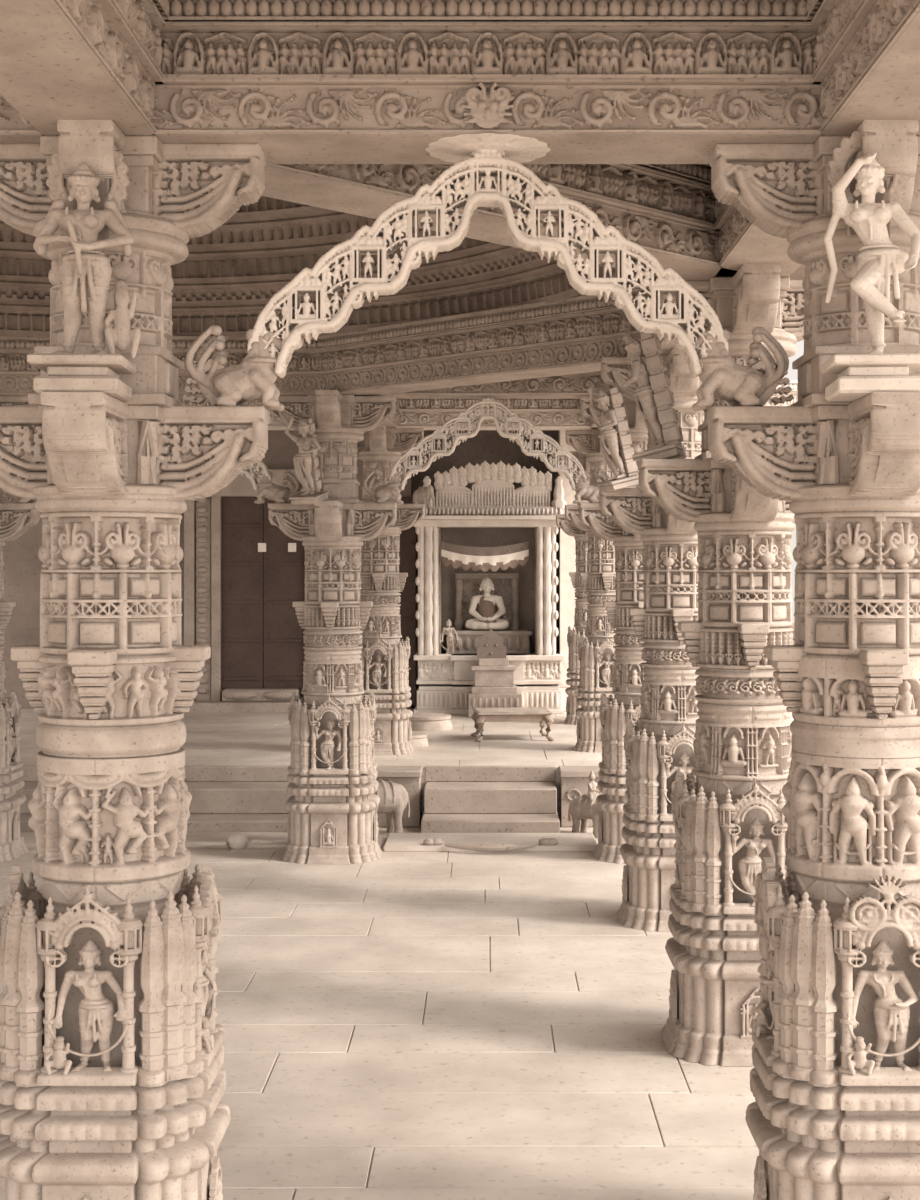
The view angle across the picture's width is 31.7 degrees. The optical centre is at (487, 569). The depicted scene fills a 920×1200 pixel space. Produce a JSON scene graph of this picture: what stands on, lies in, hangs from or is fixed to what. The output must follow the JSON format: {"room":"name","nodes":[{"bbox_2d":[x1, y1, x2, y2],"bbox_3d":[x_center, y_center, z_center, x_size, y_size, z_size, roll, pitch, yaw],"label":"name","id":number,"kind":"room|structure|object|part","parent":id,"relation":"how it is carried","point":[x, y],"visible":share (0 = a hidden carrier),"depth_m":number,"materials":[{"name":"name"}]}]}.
{"room":"temple interior","nodes":[
{"label":"temple interior","id":0,"kind":"room"},
{"bbox_2d":[0,430,558,708],"bbox_3d":[-2.100,-0.003,21.125,11.000,3.665,1.250,0,0,0],"label":"wall","id":1,"kind":"structure","parent":0,"point":[22,568],"depth_m":20.75,"materials":[{"name":"stone"}]},
{"bbox_2d":[184,469,307,700],"bbox_3d":[-2.933,0.250,20.660,1.947,3.061,0.220,0,0,0],"label":"door","id":2,"kind":"structure","parent":1,"relation":"in","point":[243,576],"depth_m":20.68,"materials":[{"name":"brown wood"}]},
{"bbox_3d":[-2.882,-0.288,20.665,0.102,0.115,0.030,0,0,0],"label":"plate","id":3,"kind":"part","parent":2,"relation":"part of","materials":[{"name":"metal"}]},
{"bbox_3d":[-2.498,-0.288,20.665,0.102,0.115,0.030,0,0,0],"label":"plate","id":4,"kind":"part","parent":2,"relation":"part of","materials":[{"name":"metal"}]},
{"bbox_2d":[189,688,303,711],"bbox_3d":[-3.100,1.651,20.535,1.691,0.279,0.470,0,0,0],"label":"door sill","id":5,"kind":"structure","parent":1,"relation":"attached to","point":[233,699],"depth_m":20.35,"materials":[{"name":"stone"}]},
{"bbox_2d":[398,497,415,704],"bbox_3d":[-1.127,0.397,20.707,0.410,2.664,0.085,0,0,0],"label":"door","id":6,"kind":"structure","parent":1,"relation":"in","point":[407,554],"depth_m":20.68,"materials":[{"name":"brown wood"}]},
{"bbox_2d":[19,705,601,837],"bbox_3d":[-2.100,2.180,18.095,11.000,0.800,8.610,0,0,0],"label":"floor","id":7,"kind":"structure","parent":0,"point":[212,738],"depth_m":16.44,"materials":[{"name":"stone"}]},
{"bbox_2d":[16,766,292,831],"bbox_3d":[-3.171,2.029,14.260,4.058,0.503,0.920,0,0,0],"label":"stone steps","id":8,"kind":"structure","parent":7,"relation":"on","point":[224,798],"depth_m":14.19,"materials":[{"name":"beige stone"}]},
{"bbox_2d":[357,425,424,754],"bbox_3d":[-1.060,0.198,15.900,0.762,3.165,0.762,0,0,41],"label":"carved pillar","id":9,"kind":"structure","parent":7,"relation":"on","point":[384,658],"depth_m":15.73,"materials":[{"name":"stone"}]},
{"bbox_2d":[178,380,797,429],"bbox_3d":[-0.700,-1.610,15.900,7.800,0.450,0.446,0,0,0],"label":"beam","id":10,"kind":"structure","parent":9,"relation":"on","point":[427,414],"depth_m":15.73,"materials":[{"name":"stone"}]},
{"bbox_3d":[-0.700,-1.770,15.697,7.800,0.079,0.034,0,0,0],"label":"cornice","id":11,"kind":"part","parent":10,"relation":"part of","materials":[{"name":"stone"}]},
{"bbox_2d":[373,778,409,832],"bbox_3d":[-0.979,2.048,13.922,0.700,0.540,0.247,0,0,-32],"label":"elephant","id":12,"kind":"object","parent":7,"relation":"on","point":[394,799],"visible":0.36,"depth_m":13.94},
{"bbox_2d":[376,766,421,826],"bbox_3d":[-0.861,2.028,14.505,0.532,0.504,0.390,0,0,0],"label":"step block","id":13,"kind":"object","parent":7,"relation":"on","point":[409,777],"visible":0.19,"depth_m":14.35,"materials":[{"name":"stone"}]},
{"bbox_2d":[411,732,428,746],"bbox_3d":[-0.812,1.722,16.450,0.426,0.117,0.426,0,0,0],"label":"stand","id":14,"kind":"object","parent":7,"relation":"on","point":[418,739],"visible":0.41,"depth_m":16.31,"materials":[{"name":"stone"}]},
{"bbox_2d":[409,713,452,730],"bbox_3d":[-0.684,1.702,18.161,0.583,0.156,0.583,0,0,0],"label":"stand","id":15,"kind":"object","parent":7,"relation":"on","point":[419,721],"visible":0.81,"depth_m":17.93,"materials":[{"name":"stone"}]},
{"bbox_2d":[414,461,566,713],"bbox_3d":[0.011,0.207,20.600,1.943,3.151,1.200,0,0,0],"label":"shrine","id":16,"kind":"object","parent":7,"relation":"on","point":[492,513],"visible":0.83,"depth_m":20.19,"materials":[{"name":"stone"}]},
{"bbox_2d":[413,485,436,514],"bbox_3d":[-0.787,-0.849,20.104,0.367,0.405,0.130,0,0,34],"label":"sculpture","id":17,"kind":"object","parent":16,"relation":"on","point":[422,495],"visible":0.82,"depth_m":20.05,"materials":[{"name":"stone"}]},
{"bbox_2d":[440,620,458,653],"bbox_3d":[-0.486,0.839,20.375,0.238,0.438,0.100,0,0,0],"label":"statue","id":18,"kind":"object","parent":16,"relation":"on","point":[450,638],"visible":1,"depth_m":20.36,"materials":[{"name":"stone"}]},
{"bbox_2d":[441,541,528,571],"bbox_3d":[-0.037,-0.168,20.272,1.097,0.386,0.125,0,0,0],"label":"valance","id":19,"kind":"object","parent":16,"relation":"hanging from","point":[483,558],"visible":1,"depth_m":20.24,"materials":[{"name":"fabric"}]},
{"bbox_2d":[465,578,508,630],"bbox_3d":[-0.013,0.442,20.673,0.536,0.694,0.303,0,0,-18],"label":"idol","id":20,"kind":"object","parent":16,"relation":"on","point":[486,619],"visible":1,"depth_m":20.63,"materials":[{"name":"stone"}]},
{"bbox_3d":[0.006,-0.661,20.275,1.933,0.249,0.550,0,0,0],"label":"cornice","id":21,"kind":"part","parent":16,"relation":"part of","materials":[{"name":"stone"}]},
{"bbox_3d":[0.062,-1.064,20.300,1.471,0.608,0.138,0,0,0],"label":"roof panel","id":22,"kind":"part","parent":16,"relation":"part of","materials":[{"name":"stone"}]},
{"bbox_2d":[498,606,510,629],"bbox_3d":[0.212,0.615,20.797,0.170,0.313,0.071,0,0,0],"label":"statue","id":23,"kind":"object","parent":16,"relation":"on","point":[505,617],"visible":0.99,"depth_m":20.78,"materials":[{"name":"stone"}]},
{"bbox_2d":[421,766,559,832],"bbox_3d":[0.021,2.029,14.260,1.184,0.503,0.920,0,0,0],"label":"stone steps","id":24,"kind":"structure","parent":7,"relation":"on","point":[457,799],"depth_m":14.19,"materials":[{"name":"beige stone"}]},
{"bbox_2d":[468,658,521,716],"bbox_3d":[0.087,1.432,19.795,0.648,0.695,0.470,0,0,0],"label":"pedestal","id":25,"kind":"object","parent":7,"relation":"on","point":[494,687],"visible":0.88,"depth_m":19.65,"materials":[{"name":"stone"}]},
{"bbox_2d":[477,628,505,657],"bbox_3d":[0.044,0.891,19.880,0.362,0.386,0.080,0,0,0],"label":"stand","id":26,"kind":"object","parent":25,"relation":"on","point":[491,646],"visible":1,"depth_m":19.86,"materials":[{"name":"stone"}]},
{"bbox_2d":[471,707,553,741],"bbox_3d":[0.253,1.629,17.100,0.832,0.308,0.621,0,0,-6],"label":"table","id":27,"kind":"object","parent":7,"relation":"on","point":[480,716],"visible":1,"depth_m":16.85,"materials":[{"name":"stone"}]},
{"bbox_3d":[-0.126,1.642,17.318,0.116,0.282,0.094,0,0,43],"label":"leg","id":28,"kind":"part","parent":27,"relation":"part of","materials":[{"name":"beige stone"}]},
{"bbox_3d":[-0.075,1.642,16.811,0.094,0.282,0.116,0,0,36],"label":"leg","id":29,"kind":"part","parent":27,"relation":"part of","materials":[{"name":"beige stone"}]},
{"bbox_3d":[0.582,1.642,17.389,0.094,0.282,0.116,0,0,36],"label":"leg","id":30,"kind":"part","parent":27,"relation":"part of","materials":[{"name":"beige stone"}]},
{"bbox_3d":[0.633,1.642,16.882,0.116,0.282,0.094,0,0,43],"label":"leg","id":31,"kind":"part","parent":27,"relation":"part of","materials":[{"name":"beige stone"}]},
{"bbox_2d":[558,430,576,710],"bbox_3d":[1.034,-0.028,20.600,0.312,3.615,0.440,0,0,0],"label":"stone pier","id":32,"kind":"object","parent":7,"relation":"on","point":[567,556],"visible":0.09,"depth_m":20.42,"materials":[{"name":"stone"}]},
{"bbox_2d":[556,451,589,724],"bbox_3d":[1.200,0.198,18.900,0.708,3.165,0.708,0,0,-41],"label":"carved pillar","id":33,"kind":"structure","parent":7,"relation":"on","point":[580,536],"depth_m":18.77,"materials":[{"name":"stone"}]},
{"bbox_2d":[559,766,602,826],"bbox_3d":[1.000,2.028,14.505,0.722,0.504,0.390,0,0,0],"label":"step block","id":34,"kind":"object","parent":7,"relation":"on","point":[574,780],"visible":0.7,"depth_m":14.35,"materials":[{"name":"stone"}]},
{"bbox_2d":[568,771,600,837],"bbox_3d":[0.931,2.016,13.917,0.630,0.584,0.222,0,0,43],"label":"elephant","id":35,"kind":"object","parent":7,"relation":"on","point":[585,807],"visible":0.62,"depth_m":13.92},
{"bbox_2d":[565,429,618,752],"bbox_3d":[1.170,0.198,16.100,0.708,3.165,0.708,0,0,41],"label":"carved pillar","id":36,"kind":"structure","parent":7,"relation":"on","point":[596,655],"depth_m":15.94,"materials":[{"name":"stone"}]},
{"bbox_2d":[0,838,758,1199],"bbox_3d":[-2.100,2.355,6.295,11.000,0.150,14.990,0,0,0],"label":"floor","id":37,"kind":"structure","parent":0,"point":[397,1025],"depth_m":7.84,"materials":[{"name":"stone"}]},
{"bbox_2d":[0,396,39,861],"bbox_3d":[-4.110,0.448,12.950,0.886,3.665,0.886,0,0,41],"label":"carved pillar","id":38,"kind":"structure","parent":37,"relation":"on","point":[15,518],"depth_m":12.87,"materials":[{"name":"stone"}]},
{"bbox_2d":[0,120,269,1199],"bbox_3d":[-1.240,0.448,5.340,0.886,3.665,0.886,0,0,-41],"label":"carved pillar","id":39,"kind":"structure","parent":37,"relation":"on","point":[113,1079],"depth_m":5.14,"materials":[{"name":"stone"}]},
{"bbox_2d":[0,95,42,142],"bbox_3d":[-2.675,-1.610,5.340,2.870,0.450,0.486,0,0,0],"label":"beam","id":40,"kind":"structure","parent":39,"relation":"on","point":[14,128],"depth_m":5.17,"materials":[{"name":"stone"}]},
{"bbox_2d":[27,150,140,400],"bbox_3d":[-1.224,-0.941,4.963,0.319,0.822,0.275,0,0,-3],"label":"statue","id":41,"kind":"object","parent":39,"relation":"attached to","point":[87,209],"visible":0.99,"depth_m":4.94,"materials":[{"name":"stone"}]},
{"bbox_2d":[0,0,171,134],"bbox_3d":[-1.240,-1.610,2.220,0.486,0.450,6.240,0,0,0],"label":"beam","id":42,"kind":"structure","parent":39,"relation":"on","point":[60,59],"depth_m":4.59,"materials":[{"name":"stone"}]},
{"bbox_3d":[-1.017,-1.770,2.220,0.034,0.079,6.240,0,0,0],"label":"cornice","id":43,"kind":"part","parent":42,"relation":"part of","materials":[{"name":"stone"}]},
{"bbox_3d":[-1.240,0.545,5.340,0.484,0.103,0.484,0,0,0],"label":"ring moulding","id":44,"kind":"part","parent":39,"relation":"part of","materials":[{"name":"stone"}]},
{"bbox_2d":[151,0,823,163],"bbox_3d":[0.000,-1.610,5.340,2.480,0.450,0.506,0,0,0],"label":"beam","id":45,"kind":"structure","parent":39,"relation":"on","point":[305,81],"depth_m":5.14,"materials":[{"name":"stone"}]},
{"bbox_2d":[426,133,549,162],"bbox_3d":[0.000,-1.373,5.340,0.413,0.024,0.413,0,0,0],"label":"boss","id":46,"kind":"object","parent":45,"relation":"attached to","point":[458,148],"visible":0.73,"depth_m":5.28,"materials":[{"name":"stone"}]},
{"bbox_3d":[0.000,-1.770,5.107,2.480,0.079,0.034,0,0,0],"label":"cornice","id":47,"kind":"part","parent":45,"relation":"part of","materials":[{"name":"stone"}]},
{"bbox_2d":[182,151,793,410],"bbox_3d":[0.000,-0.954,5.340,2.010,0.848,0.192,0,0,0],"label":"arch","id":48,"kind":"object","parent":39,"relation":"attached to","point":[706,355],"visible":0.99,"depth_m":5.29,"materials":[{"name":"stone"}]},
{"bbox_2d":[262,164,736,279],"bbox_3d":[0.000,-1.610,6.585,0.486,0.450,3.514,0,0,45],"label":"beam","id":49,"kind":"structure","parent":39,"relation":"on","point":[667,210],"depth_m":6.78,"materials":[{"name":"stone"}]},
{"bbox_3d":[0.158,-1.770,6.427,0.034,0.079,3.514,0,0,45],"label":"cornice","id":50,"kind":"part","parent":49,"relation":"part of","materials":[{"name":"stone"}]},
{"bbox_2d":[20,832,287,848],"bbox_3d":[-3.078,2.220,13.495,3.045,0.150,0.590,0,0,0],"label":"threshold slab","id":51,"kind":"object","parent":37,"relation":"on","point":[234,840],"visible":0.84,"depth_m":13.30,"materials":[{"name":"stone"}]},
{"bbox_2d":[268,390,396,863],"bbox_3d":[-1.240,0.448,12.950,0.886,3.665,0.886,0,0,-41],"label":"carved pillar","id":52,"kind":"structure","parent":37,"relation":"on","point":[333,819],"depth_m":12.75,"materials":[{"name":"stone"}]},
{"bbox_2d":[2,461,302,503],"bbox_3d":[-2.675,-0.954,12.950,2.412,0.848,0.192,0,0,0],"label":"arch","id":53,"kind":"object","parent":52,"relation":"attached to","point":[261,481],"visible":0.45,"depth_m":12.90,"materials":[{"name":"stone"}]},
{"bbox_2d":[0,336,327,398],"bbox_3d":[-2.675,-1.610,12.950,2.870,0.450,0.486,0,0,0],"label":"beam","id":54,"kind":"structure","parent":52,"relation":"on","point":[302,378],"depth_m":12.75,"materials":[{"name":"stone"}]},
{"bbox_3d":[-2.675,-1.770,12.727,2.870,0.079,0.034,0,0,0],"label":"cornice","id":55,"kind":"part","parent":54,"relation":"part of","materials":[{"name":"stone"}]},
{"bbox_2d":[285,415,328,504],"bbox_3d":[-1.401,-0.847,12.520,0.283,0.682,0.316,0,0,19],"label":"statue","id":56,"kind":"object","parent":52,"relation":"attached to","point":[306,462],"visible":1,"depth_m":12.48,"materials":[{"name":"stone"}]},
{"bbox_2d":[380,399,399,427],"bbox_3d":[-1.150,-1.610,14.425,0.486,0.450,2.956,0,0,3],"label":"beam","id":57,"kind":"structure","parent":52,"relation":"on","point":[391,422],"depth_m":15.53,"materials":[{"name":"stone"}]},
{"bbox_2d":[316,290,644,395],"bbox_3d":[0.000,-1.610,11.775,3.417,0.450,0.486,0,0,43],"label":"beam","id":58,"kind":"structure","parent":52,"relation":"on","point":[572,335],"depth_m":11.60,"materials":[{"name":"stone"}]},
{"bbox_3d":[-0.154,-1.770,11.613,3.417,0.079,0.034,0,0,43],"label":"cornice","id":59,"kind":"part","parent":58,"relation":"part of","materials":[{"name":"stone"}]},
{"bbox_2d":[362,397,608,503],"bbox_3d":[0.000,-0.954,12.950,2.010,0.848,0.192,0,0,0],"label":"arch","id":60,"kind":"object","parent":52,"relation":"attached to","point":[397,482],"visible":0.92,"depth_m":12.90,"materials":[{"name":"stone"}]},
{"bbox_2d":[356,371,621,398],"bbox_3d":[0.000,-1.610,12.950,2.480,0.450,0.446,0,0,0],"label":"beam","id":61,"kind":"structure","parent":52,"relation":"on","point":[570,386],"depth_m":12.80,"materials":[{"name":"stone"}]},
{"bbox_2d":[383,833,596,852],"bbox_3d":[0.024,2.263,13.455,1.744,0.055,0.670,0,0,0],"label":"threshold slab","id":62,"kind":"object","parent":37,"relation":"on","point":[395,842],"visible":0.83,"depth_m":13.34,"materials":[{"name":"stone"}]},
{"bbox_2d":[423,838,558,850],"bbox_3d":[0.024,2.220,13.098,1.104,0.079,0.264,0,0,0],"label":"ridge","id":63,"kind":"object","parent":62,"relation":"on","point":[429,841],"visible":1,"depth_m":13.03,"materials":[{"name":"stone"}]},
{"bbox_2d":[579,395,647,863],"bbox_3d":[1.240,0.448,12.950,0.886,3.665,0.886,0,0,41],"label":"carved pillar","id":64,"kind":"structure","parent":37,"relation":"on","point":[628,674],"depth_m":12.77,"materials":[{"name":"stone"}]},
{"bbox_2d":[589,420,597,428],"bbox_3d":[1.205,-1.610,14.425,0.486,0.450,2.951,0,0,-1],"label":"beam","id":65,"kind":"structure","parent":64,"relation":"on","point":[592,425],"depth_m":15.63,"materials":[{"name":"stone"}]},
{"bbox_2d":[599,348,703,931],"bbox_3d":[1.240,0.448,10.600,0.886,3.665,0.886,0,0,41],"label":"carved pillar","id":66,"kind":"structure","parent":37,"relation":"on","point":[663,748],"depth_m":10.39,"materials":[{"name":"stone"}]},
{"bbox_2d":[587,386,638,491],"bbox_3d":[0.810,-0.847,10.439,0.316,0.682,0.283,0,0,-22],"label":"statue","id":67,"kind":"object","parent":66,"relation":"attached to","point":[615,442],"visible":1,"depth_m":10.41,"materials":[{"name":"stone"}]},
{"bbox_2d":[638,264,804,1065],"bbox_3d":[1.240,0.448,7.830,0.886,3.665,0.886,0,0,-41],"label":"carved pillar","id":68,"kind":"structure","parent":37,"relation":"on","point":[732,818],"depth_m":7.62,"materials":[{"name":"stone"}]},
{"bbox_2d":[622,332,686,465],"bbox_3d":[0.804,-0.847,7.975,0.316,0.682,0.283,0,0,17],"label":"statue","id":69,"kind":"object","parent":68,"relation":"attached to","point":[652,392],"visible":1,"depth_m":7.92,"materials":[{"name":"stone"}]},
{"bbox_2d":[654,333,676,354],"bbox_3d":[1.240,-1.610,9.215,0.486,0.450,2.770,0,0,0],"label":"beam","id":70,"kind":"structure","parent":68,"relation":"on","point":[666,348],"depth_m":10.04,"materials":[{"name":"stone"}]},
{"bbox_2d":[706,120,919,1199],"bbox_3d":[1.240,0.448,5.340,0.886,3.665,0.886,0,0,41],"label":"carved pillar","id":71,"kind":"structure","parent":37,"relation":"on","point":[835,1077],"depth_m":5.14,"materials":[{"name":"stone"}]},
{"bbox_2d":[710,183,800,276],"bbox_3d":[1.240,-1.610,6.585,0.486,0.450,2.490,0,0,0],"label":"beam","id":72,"kind":"structure","parent":71,"relation":"on","point":[740,242],"depth_m":7.09,"materials":[{"name":"stone"}]},
{"bbox_3d":[1.240,0.545,5.340,0.481,0.103,0.481,0,0,0],"label":"ring moulding","id":73,"kind":"part","parent":71,"relation":"part of","materials":[{"name":"stone"}]},
{"bbox_2d":[803,0,919,134],"bbox_3d":[1.240,-1.610,2.220,0.486,0.450,6.240,0,0,0],"label":"beam","id":74,"kind":"structure","parent":71,"relation":"on","point":[867,52],"depth_m":4.70,"materials":[{"name":"stone"}]},
{"bbox_3d":[1.017,-1.770,2.220,0.034,0.079,6.240,0,0,0],"label":"cornice","id":75,"kind":"part","parent":74,"relation":"part of","materials":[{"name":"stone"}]},
{"bbox_2d":[821,130,919,400],"bbox_3d":[1.179,-0.950,4.963,0.296,0.839,0.275,0,0,3],"label":"statue","id":76,"kind":"object","parent":71,"relation":"attached to","point":[866,202],"visible":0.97,"depth_m":4.93,"materials":[{"name":"stone"}]},
{"bbox_2d":[0,196,805,430],"bbox_3d":[-2.450,-3.382,13.600,9.100,3.134,18.000,0,0,0],"label":"ceiling","id":77,"kind":"structure","parent":0,"point":[234,270],"depth_m":12.20,"materials":[{"name":"stone"}]}
]}

